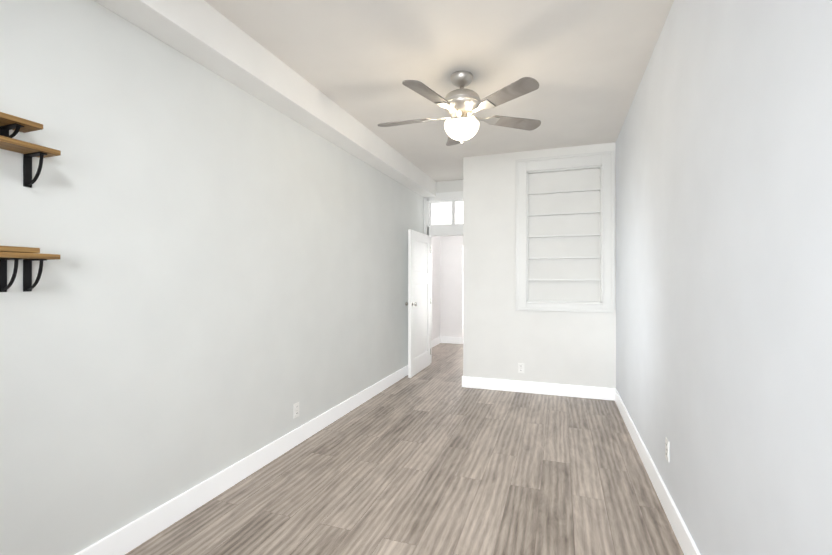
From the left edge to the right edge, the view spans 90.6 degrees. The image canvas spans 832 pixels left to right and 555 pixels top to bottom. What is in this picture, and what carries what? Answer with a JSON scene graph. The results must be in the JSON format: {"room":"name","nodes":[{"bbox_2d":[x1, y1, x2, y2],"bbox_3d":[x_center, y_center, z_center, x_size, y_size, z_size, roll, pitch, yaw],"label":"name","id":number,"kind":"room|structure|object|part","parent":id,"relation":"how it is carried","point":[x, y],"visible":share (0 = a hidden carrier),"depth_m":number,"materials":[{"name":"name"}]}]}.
{"room":"empty bedroom","nodes":[
{"label":"empty bedroom","id":0,"kind":"room"},
{"bbox_2d":[0,0,423,554],"bbox_3d":[-1.196,-0.074,3.000,0.150,2.890,7.840,0,0,19],"label":"wall","id":1,"kind":"structure","parent":0,"point":[221,285],"depth_m":2.22,"materials":[{"name":"paint"}]},
{"bbox_2d":[0,112,42,137],"bbox_3d":[-1.638,-0.567,1.323,0.120,0.076,0.680,0,0,19],"label":"shelf","id":2,"kind":"object","parent":1,"relation":"attached to","point":[8,122],"visible":0.83,"depth_m":1.58,"materials":[{"name":"brown wood"}]},
{"bbox_2d":[0,246,59,291],"bbox_3d":[-1.628,-0.030,1.350,0.120,0.172,0.740,0,0,19],"label":"shelf","id":3,"kind":"object","parent":1,"relation":"attached to","point":[28,258],"depth_m":1.60,"materials":[{"name":"brown wood"}]},
{"bbox_3d":[-1.640,-0.107,1.317,0.120,0.020,0.670,0,0,19],"label":"shelf","id":4,"kind":"part","parent":3,"relation":"part of","materials":[{"name":"brown wood"}]},
{"bbox_2d":[0,135,60,187],"bbox_3d":[-1.620,-0.443,1.375,0.120,0.150,0.690,0,0,19],"label":"shelf","id":5,"kind":"object","parent":1,"relation":"attached to","point":[28,150],"visible":1,"depth_m":1.64,"materials":[{"name":"brown wood"}]},
{"bbox_2d":[75,365,407,554],"bbox_3d":[-1.116,1.304,2.974,0.016,0.135,7.550,0,0,19],"label":"baseboard","id":6,"kind":"structure","parent":1,"relation":"attached to","point":[127,538],"depth_m":2.58,"materials":[{"name":"white wood"}]},
{"bbox_2d":[94,0,435,196],"bbox_3d":[-1.023,-1.401,2.959,0.205,0.235,7.570,0,0,19],"label":"soffit","id":7,"kind":"structure","parent":1,"relation":"attached to","point":[205,34],"depth_m":2.71,"materials":[{"name":"paint"}]},
{"bbox_2d":[294,402,298,417],"bbox_3d":[-0.979,1.087,3.377,0.008,0.118,0.072,0,0,19],"label":"electrical outlet","id":8,"kind":"object","parent":1,"relation":"attached to","point":[296,409],"visible":1,"depth_m":3.37,"materials":[{"name":"white plastic"}]},
{"bbox_2d":[405,229,430,377],"bbox_3d":[0.061,0.357,6.056,0.166,2.020,0.951,0,0,18],"label":"door","id":9,"kind":"structure","parent":1,"relation":"in","point":[418,303],"depth_m":5.94,"materials":[{"name":"white wood"}]},
{"bbox_2d":[432,336,461,346],"bbox_3d":[0.400,1.315,7.683,0.480,0.135,2.060,0,0,19],"label":"baseboard","id":10,"kind":"structure","parent":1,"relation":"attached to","point":[452,340],"depth_m":8.62,"materials":[{"name":"white wood"}]},
{"bbox_2d":[125,343,683,554],"bbox_3d":[1.429,1.424,4.018,5.140,0.100,11.500,0,0,19],"label":"floor","id":11,"kind":"structure","parent":0,"point":[434,457],"depth_m":2.69,"materials":[{"name":"laminate"}]},
{"bbox_2d":[462,376,614,400],"bbox_3d":[1.585,1.310,5.423,1.740,0.135,1.146,0,0,19],"label":"baseboard","id":12,"kind":"structure","parent":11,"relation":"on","point":[602,393],"depth_m":4.86,"materials":[{"name":"white wood"}]},
{"bbox_2d":[432,236,439,339],"bbox_3d":[0.099,-0.062,7.781,0.150,2.890,2.040,0,0,19],"label":"wall","id":13,"kind":"structure","parent":0,"point":[435,240],"depth_m":8.41,"materials":[{"name":"paint"}]},
{"bbox_2d":[204,0,673,181],"bbox_3d":[1.429,-1.566,4.025,5.140,0.100,11.500,0,0,19],"label":"ceiling","id":14,"kind":"structure","parent":0,"point":[584,63],"depth_m":2.86,"materials":[{"name":"paint"}]},
{"bbox_2d":[378,71,540,145],"bbox_3d":[0.295,-1.265,3.118,1.256,0.507,1.303,0,0,19],"label":"ceiling fan","id":15,"kind":"object","parent":14,"relation":"hanging from","point":[461,106],"visible":1,"depth_m":3.01,"materials":[{"name":"silver metal"}]},
{"bbox_2d":[436,180,462,192],"bbox_3d":[0.389,-0.065,6.535,1.520,2.890,0.120,0,0,19],"label":"wall","id":16,"kind":"structure","parent":0,"point":[449,186],"depth_m":6.43,"materials":[{"name":"paint"}]},
{"bbox_2d":[432,202,451,224],"bbox_3d":[0.402,-1.010,6.531,0.367,0.400,0.006,0,0,19],"label":"window","id":17,"kind":"structure","parent":16,"relation":"in","point":[441,213],"depth_m":6.53,"materials":[{"name":"white glass"}]},
{"bbox_2d":[424,191,462,363],"bbox_3d":[0.570,0.025,6.469,0.895,2.710,0.155,0,0,19],"label":"door frame","id":18,"kind":"structure","parent":16,"relation":"attached to","point":[437,230],"depth_m":6.48,"materials":[{"name":"white wood"}]},
{"bbox_2d":[456,202,462,223],"bbox_3d":[0.787,-1.011,6.396,0.367,0.400,0.006,0,0,19],"label":"window","id":19,"kind":"structure","parent":16,"relation":"in","point":[459,205],"depth_m":6.43,"materials":[{"name":"white glass"}]},
{"bbox_2d":[440,236,462,343],"bbox_3d":[2.822,-0.062,8.010,5.140,2.890,0.150,0,0,19],"label":"wall","id":20,"kind":"structure","parent":0,"point":[447,286],"depth_m":8.66,"materials":[{"name":"paint"}]},
{"bbox_2d":[463,142,615,388],"bbox_3d":[1.455,-0.069,4.976,1.760,2.890,0.180,0,0,19],"label":"wall","id":21,"kind":"structure","parent":0,"point":[502,337],"depth_m":4.97,"materials":[{"name":"paint"}]},
{"bbox_2d":[518,363,523,372],"bbox_3d":[1.260,1.088,4.941,0.072,0.118,0.008,0,0,19],"label":"electrical outlet","id":22,"kind":"object","parent":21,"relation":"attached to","point":[520,367],"visible":1,"depth_m":4.94,"materials":[{"name":"white plastic"}]},
{"bbox_2d":[515,151,614,312],"bbox_3d":[1.722,-0.509,4.816,1.080,1.810,0.114,0,0,19],"label":"built-in shelves","id":23,"kind":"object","parent":21,"relation":"attached to","point":[564,233],"depth_m":4.83,"materials":[{"name":"paint"}]},
{"bbox_2d":[616,0,831,554],"bbox_3d":[1.274,-0.077,1.623,0.150,2.890,6.870,0,0,19],"label":"wall","id":24,"kind":"structure","parent":0,"point":[724,263],"depth_m":1.48,"materials":[{"name":"paint"}]},
{"bbox_2d":[615,388,700,554],"bbox_3d":[1.171,1.300,1.577,0.016,0.135,6.420,0,0,19],"label":"baseboard","id":25,"kind":"structure","parent":24,"relation":"attached to","point":[688,546],"depth_m":2.48,"materials":[{"name":"white wood"}]},
{"bbox_2d":[665,437,668,461],"bbox_3d":[1.460,1.000,2.393,0.008,0.118,0.072,0,0,19],"label":"electrical outlet","id":26,"kind":"object","parent":24,"relation":"attached to","point":[666,448],"visible":1,"depth_m":2.38,"materials":[{"name":"white plastic"}]}
]}

